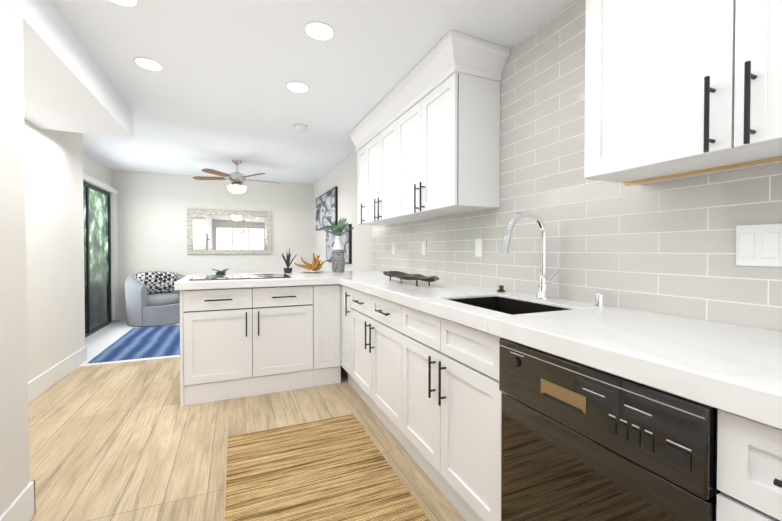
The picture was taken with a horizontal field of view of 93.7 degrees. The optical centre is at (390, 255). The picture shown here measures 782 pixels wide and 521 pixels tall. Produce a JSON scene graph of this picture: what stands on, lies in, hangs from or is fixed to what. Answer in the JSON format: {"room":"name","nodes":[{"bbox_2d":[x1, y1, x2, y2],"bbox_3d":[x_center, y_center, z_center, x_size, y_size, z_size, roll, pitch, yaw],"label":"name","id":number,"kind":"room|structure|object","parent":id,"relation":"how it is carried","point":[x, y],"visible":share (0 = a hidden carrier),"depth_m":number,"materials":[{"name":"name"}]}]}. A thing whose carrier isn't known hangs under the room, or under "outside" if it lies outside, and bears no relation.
{"room":"kitchen","nodes":[
{"label":"kitchen","id":0,"kind":"room"},
{"bbox_2d":[0,0,29,515],"bbox_3d":[-1.793,0.066,1.299,0.630,2.150,0.340,0,1,-23],"label":"wall","id":1,"kind":"structure","parent":0,"point":[14,447],"depth_m":1.48,"materials":[{"name":"white paint"}]},
{"bbox_2d":[0,480,34,520],"bbox_3d":[-1.495,1.064,1.435,0.014,0.150,0.330,0,1,-23],"label":"baseboard","id":2,"kind":"structure","parent":1,"relation":"attached to","point":[21,507],"depth_m":1.52,"materials":[{"name":"white wood"}]},
{"bbox_2d":[24,119,84,381],"bbox_3d":[-1.962,-0.151,0.735,0.120,2.600,6.700,0,1,-23],"label":"wall","id":3,"kind":"structure","parent":0,"point":[55,246],"depth_m":3.20,"materials":[{"name":"white paint"}]},
{"bbox_2d":[28,346,86,402],"bbox_3d":[-2.678,1.047,2.605,0.014,0.150,2.730,0,1,-23],"label":"baseboard","id":4,"kind":"structure","parent":3,"relation":"attached to","point":[41,383],"depth_m":3.19,"materials":[{"name":"white wood"}]},
{"bbox_2d":[7,0,132,137],"bbox_3d":[-1.519,-1.222,0.419,0.800,0.450,5.800,0,1,-23],"label":"ceiling","id":5,"kind":"structure","parent":0,"point":[69,86],"depth_m":2.26,"materials":[{"name":"white paint"}]},
{"bbox_2d":[83,152,111,320],"bbox_3d":[-4.147,-0.210,4.848,0.120,2.600,2.820,0,1,-23],"label":"wall","id":6,"kind":"structure","parent":0,"point":[95,169],"depth_m":5.44,"materials":[{"name":"white paint"}]},
{"bbox_2d":[83,181,110,337],"bbox_3d":[-4.108,0.059,4.960,0.035,2.060,1.890,0,1,-23],"label":"sliding door","id":7,"kind":"structure","parent":6,"relation":"in","point":[97,255],"depth_m":5.31,"materials":[{"name":"grey glass"}]},
{"bbox_2d":[83,173,118,320],"bbox_3d":[-4.114,0.000,5.044,0.088,2.115,2.150,0,1,-23],"label":"vertical blinds","id":8,"kind":"object","parent":7,"relation":"attached to","point":[112,191],"visible":0.79,"depth_m":5.86,"materials":[{"name":"white plastic"}]},
{"bbox_2d":[78,319,179,366],"bbox_3d":[-2.544,1.106,5.478,3.650,0.050,2.950,0,1,-23],"label":"floor carpet","id":9,"kind":"object","parent":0,"point":[101,340],"depth_m":4.80,"materials":[{"name":"carpet"}]},
{"bbox_2d":[88,325,179,364],"bbox_3d":[-2.580,1.083,4.911,1.860,0.012,1.845,0,1,-23],"label":"rug","id":10,"kind":"object","parent":9,"relation":"on","point":[138,343],"visible":0.44,"depth_m":4.40,"materials":[{"name":"blue fabric"}]},
{"bbox_2d":[125,271,184,325],"bbox_3d":[-3.743,0.671,5.929,0.899,0.807,0.870,0,1,-23],"label":"armchair","id":11,"kind":"object","parent":9,"relation":"on","point":[152,298],"visible":0.92,"depth_m":5.64,"materials":[{"name":"fabric"}]},
{"bbox_2d":[135,272,159,293],"bbox_3d":[-3.946,0.455,5.918,0.345,0.374,0.316,0,1,-23],"label":"pillow","id":12,"kind":"object","parent":11,"relation":"on","point":[151,280],"depth_m":5.92,"materials":[{"name":"fabric"}]},
{"bbox_2d":[155,272,175,292],"bbox_3d":[-3.795,0.462,6.118,0.362,0.349,0.232,0,1,-23],"label":"pillow","id":13,"kind":"object","parent":11,"relation":"on","point":[164,281],"depth_m":6.08,"materials":[{"name":"fabric"}]},
{"bbox_2d":[111,170,313,310],"bbox_3d":[-3.086,-0.237,6.734,3.650,2.600,0.120,0,1,-23],"label":"wall","id":14,"kind":"structure","parent":0,"point":[152,220],"depth_m":6.46,"materials":[{"name":"white paint"}]},
{"bbox_2d":[117,310,126,319],"bbox_3d":[-3.078,0.989,6.681,3.270,0.150,0.017,0,1,-23],"label":"baseboard","id":15,"kind":"structure","parent":14,"relation":"attached to","point":[122,314],"depth_m":6.09,"materials":[{"name":"white"}]},
{"bbox_2d":[187,209,271,253],"bbox_3d":[-2.926,-0.416,6.713,1.410,0.800,0.035,0,1,-23],"label":"mirror","id":16,"kind":"object","parent":14,"relation":"attached to","point":[226,232],"visible":1,"depth_m":6.69,"materials":[{"name":"silver metal"}]},
{"bbox_2d":[83,112,355,183],"bbox_3d":[-2.417,-1.449,5.143,3.650,0.130,3.600,0,1,-23],"label":"ceiling","id":17,"kind":"structure","parent":0,"point":[151,148],"depth_m":4.98,"materials":[{"name":"white paint"}]},
{"bbox_2d":[193,159,274,193],"bbox_3d":[-2.264,-1.147,5.423,1.215,0.481,1.188,0,1,-23],"label":"ceiling fan","id":18,"kind":"object","parent":17,"relation":"hanging from","point":[237,179],"visible":1,"depth_m":5.30,"materials":[{"name":"silver metal"}]},
{"bbox_2d":[28,357,465,520],"bbox_3d":[-0.703,1.168,1.154,3.650,0.050,6.450,0,1,-23],"label":"floor","id":19,"kind":"structure","parent":0,"point":[130,441],"depth_m":2.23,"materials":[{"name":"brown wood"}]},
{"bbox_2d":[180,286,303,406],"bbox_3d":[-1.206,0.682,3.211,1.040,0.862,0.660,0,1,-23],"label":"base cabinet","id":20,"kind":"object","parent":19,"relation":"on","point":[235,342],"depth_m":2.87,"materials":[{"name":"white wood"}]},
{"bbox_2d":[174,272,333,289],"bbox_3d":[-1.188,0.217,3.287,1.200,0.059,0.879,0,1,-23],"label":"countertop","id":21,"kind":"structure","parent":20,"relation":"on","point":[297,278],"depth_m":2.90,"materials":[{"name":"white stone"}]},
{"bbox_2d":[212,268,228,274],"bbox_3d":[-1.614,0.155,3.473,0.154,0.057,0.162,0,1,-23],"label":"potted plant","id":22,"kind":"object","parent":21,"relation":"on","point":[222,272],"visible":1,"depth_m":3.45,"materials":[{"name":"green plant"}]},
{"bbox_2d":[189,273,290,280],"bbox_3d":[-1.293,0.184,3.177,0.760,0.008,0.520,0,1,-23],"label":"cooktop","id":23,"kind":"object","parent":21,"relation":"in","point":[235,276],"visible":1,"depth_m":3.13,"materials":[{"name":"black glass"}]},
{"bbox_2d":[282,249,296,272],"bbox_3d":[-1.024,0.055,3.692,0.146,0.252,0.157,0,1,-23],"label":"potted plant","id":24,"kind":"object","parent":21,"relation":"on","point":[288,264],"visible":1,"depth_m":3.70,"materials":[{"name":"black plant"}]},
{"bbox_2d":[304,284,335,387],"bbox_3d":[-0.681,0.680,3.405,0.321,0.862,0.713,0,1,-23],"label":"base cabinet","id":25,"kind":"object","parent":19,"relation":"on","point":[319,300],"depth_m":3.11,"materials":[{"name":"white wood"}]},
{"bbox_2d":[225,414,429,520],"bbox_3d":[0.033,1.141,0.842,0.800,0.012,3.400,0,1,-23],"label":"jute rug","id":26,"kind":"object","parent":19,"relation":"on","point":[336,469],"visible":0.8,"depth_m":1.84,"materials":[{"name":"beige wicker"}]},
{"bbox_2d":[336,284,351,386],"bbox_3d":[-0.120,0.684,3.129,0.660,0.862,0.381,0,1,-23],"label":"base cabinet","id":27,"kind":"object","parent":19,"relation":"on","point":[343,293],"depth_m":3.13,"materials":[{"name":"white wood"}]},
{"bbox_2d":[352,289,482,446],"bbox_3d":[0.149,0.692,2.576,0.598,0.862,1.073,0,1,-23],"label":"base cabinet","id":28,"kind":"object","parent":19,"relation":"on","point":[380,327],"depth_m":2.26,"materials":[{"name":"white wood"}]},
{"bbox_2d":[404,332,501,520],"bbox_3d":[0.484,0.804,1.791,0.598,0.660,0.880,0,1,-23],"label":"base cabinet","id":29,"kind":"object","parent":19,"relation":"on","point":[424,386],"depth_m":1.53,"materials":[{"name":"white wood"}]},
{"bbox_2d":[499,338,720,520],"bbox_3d":[0.753,0.714,1.094,0.600,0.860,0.602,0,1,-23],"label":"dishwasher","id":30,"kind":"object","parent":19,"relation":"on","point":[580,442],"visible":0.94,"depth_m":0.92,"materials":[{"name":"black metal"}]},
{"bbox_2d":[716,409,781,520],"bbox_3d":[0.982,0.719,0.619,0.598,0.862,0.439,0,1,-23],"label":"base cabinet","id":31,"kind":"object","parent":19,"relation":"on","point":[749,452],"depth_m":0.66,"materials":[{"name":"white wood"}]},
{"bbox_2d":[322,210,781,429],"bbox_3d":[0.588,0.120,1.477,0.650,0.653,5.600,0,1,-23],"label":"countertop","id":32,"kind":"structure","parent":31,"relation":"on","point":[733,369],"depth_m":1.03,"materials":[{"name":"white stone"}]},
{"bbox_2d":[294,253,325,272],"bbox_3d":[-0.840,0.077,3.787,0.317,0.204,0.281,0,1,-23],"label":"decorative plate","id":33,"kind":"object","parent":32,"relation":"on","point":[315,266],"visible":1,"depth_m":3.76,"materials":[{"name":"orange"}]},
{"bbox_2d":[323,217,353,271],"bbox_3d":[-0.536,-0.118,3.864,0.314,0.592,0.306,0,1,-23],"label":"vase","id":34,"kind":"object","parent":32,"relation":"on","point":[338,258],"visible":1,"depth_m":3.82,"materials":[{"name":"ceramic"}]},
{"bbox_2d":[383,271,438,285],"bbox_3d":[0.122,0.164,2.583,0.228,0.066,0.740,0,1,-23],"label":"tray","id":35,"kind":"object","parent":32,"relation":"on","point":[406,276],"visible":1,"depth_m":2.59,"materials":[{"name":"brown metal"}]},
{"bbox_2d":[447,296,572,314],"bbox_3d":[0.503,0.333,1.639,0.376,0.221,0.536,0,1,-23],"label":"sink","id":36,"kind":"object","parent":32,"relation":"in","point":[507,305],"depth_m":1.82,"materials":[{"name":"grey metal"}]},
{"bbox_2d":[500,210,559,298],"bbox_3d":[0.643,0.000,1.697,0.290,0.420,0.121,0,1,-23],"label":"faucet","id":37,"kind":"object","parent":32,"relation":"on","point":[543,286],"depth_m":1.74,"materials":[{"name":"silver metal"}]},
{"bbox_2d":[497,285,604,307],"bbox_3d":[0.735,0.180,1.783,0.048,0.058,0.640,0,1,-23],"label":"fittings","id":38,"kind":"object","parent":32,"relation":"in","point":[543,290],"depth_m":1.74,"materials":[{"name":"metal"}]},
{"bbox_2d":[51,0,576,145],"bbox_3d":[-0.092,-1.305,1.216,2.450,0.307,6.150,0,1,-23],"label":"ceiling","id":39,"kind":"structure","parent":0,"point":[233,66],"depth_m":2.19,"materials":[{"name":"white paint"}]},
{"bbox_2d":[108,0,139,7],"bbox_3d":[-1.302,-1.240,1.751,0.169,0.012,0.169,0,1,28],"label":"recessed light","id":40,"kind":"object","parent":39,"relation":"in","point":[125,3],"depth_m":1.80,"materials":[{"name":"white"}]},
{"bbox_2d":[133,57,163,70],"bbox_3d":[-1.585,-1.250,2.402,0.169,0.012,0.169,0,1,28],"label":"recessed light","id":41,"kind":"object","parent":39,"relation":"in","point":[146,63],"depth_m":2.39,"materials":[{"name":"white"}]},
{"bbox_2d":[286,82,309,92],"bbox_3d":[-0.675,-1.216,2.659,0.169,0.012,0.169,0,1,28],"label":"recessed light","id":42,"kind":"object","parent":39,"relation":"in","point":[299,87],"depth_m":2.65,"materials":[{"name":"white"}]},
{"bbox_2d":[295,124,307,130],"bbox_3d":[-0.852,-1.207,3.475,0.120,0.032,0.120,0,1,-23],"label":"smoke detector","id":43,"kind":"object","parent":39,"relation":"attached to","point":[300,127],"visible":1,"depth_m":3.44,"materials":[{"name":"white plastic"}]},
{"bbox_2d":[303,21,334,40],"bbox_3d":[-0.385,-1.206,1.978,0.169,0.012,0.169,0,1,28],"label":"recessed light","id":44,"kind":"object","parent":39,"relation":"in","point":[319,30],"depth_m":1.97,"materials":[{"name":"white plastic"}]},
{"bbox_2d":[314,149,371,271],"bbox_3d":[0.297,-0.186,3.164,0.120,2.600,9.400,0,1,-23],"label":"wall","id":45,"kind":"structure","parent":0,"point":[342,175],"depth_m":5.09,"materials":[{"name":"white paint"}]},
{"bbox_2d":[316,186,337,230],"bbox_3d":[-1.127,-0.761,6.299,0.037,0.600,1.500,0,1,-23],"label":"picture","id":46,"kind":"object","parent":45,"relation":"attached to","point":[326,204],"visible":0.93,"depth_m":6.08,"materials":[{"name":"black paper"}]},
{"bbox_2d":[326,228,335,261],"bbox_3d":[-0.950,-0.164,5.891,0.037,0.537,0.603,0,1,-23],"label":"picture","id":47,"kind":"object","parent":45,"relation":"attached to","point":[330,238],"depth_m":5.96,"materials":[{"name":"black"}]},
{"bbox_2d":[341,224,351,263],"bbox_3d":[-0.601,-0.152,5.071,0.037,0.534,0.494,0,1,-23],"label":"picture","id":48,"kind":"object","parent":45,"relation":"attached to","point":[346,238],"depth_m":5.01,"materials":[{"name":"black"}]},
{"bbox_2d":[349,30,509,225],"bbox_3d":[0.130,-0.743,2.865,0.393,0.906,1.864,0,1,-23],"label":"upper cabinet","id":49,"kind":"object","parent":45,"relation":"attached to","point":[424,134],"visible":1,"depth_m":2.23,"materials":[{"name":"white wood"}]},
{"bbox_2d":[372,0,781,331],"bbox_3d":[0.902,-0.467,1.575,0.008,1.398,5.690,0,1,-23],"label":"wall tile","id":50,"kind":"structure","parent":45,"relation":"attached to","point":[668,247],"depth_m":1.67,"materials":[{"name":"grey tile"}]},
{"bbox_2d":[392,243,394,253],"bbox_3d":[0.022,-0.066,3.625,0.009,0.117,0.072,0,1,-23],"label":"electrical outlet plate","id":51,"kind":"object","parent":50,"relation":"attached to","point":[393,244],"depth_m":3.61,"materials":[{"name":"white plastic"}]},
{"bbox_2d":[422,241,425,254],"bbox_3d":[0.273,-0.058,3.036,0.009,0.117,0.072,0,1,-23],"label":"electrical outlet plate","id":52,"kind":"object","parent":50,"relation":"attached to","point":[423,242],"depth_m":3.03,"materials":[{"name":"white plastic"}]},
{"bbox_2d":[475,238,482,256],"bbox_3d":[0.563,-0.048,2.355,0.009,0.117,0.072,0,1,-23],"label":"electrical outlet plate","id":53,"kind":"object","parent":50,"relation":"attached to","point":[478,247],"depth_m":2.34,"materials":[{"name":"white plastic"}]},
{"bbox_2d":[736,223,781,266],"bbox_3d":[1.101,-0.029,1.090,0.010,0.125,0.120,0,1,-23],"label":"switch plate","id":54,"kind":"object","parent":50,"relation":"attached to","point":[759,245],"visible":1,"depth_m":1.09,"materials":[{"name":"white plastic"}]},
{"bbox_2d":[584,0,781,185],"bbox_3d":[0.998,-0.708,0.933,0.309,0.888,0.901,0,1,-23],"label":"upper cabinet","id":55,"kind":"object","parent":45,"relation":"attached to","point":[677,89],"visible":1,"depth_m":1.01,"materials":[{"name":"white wood"}]}
]}

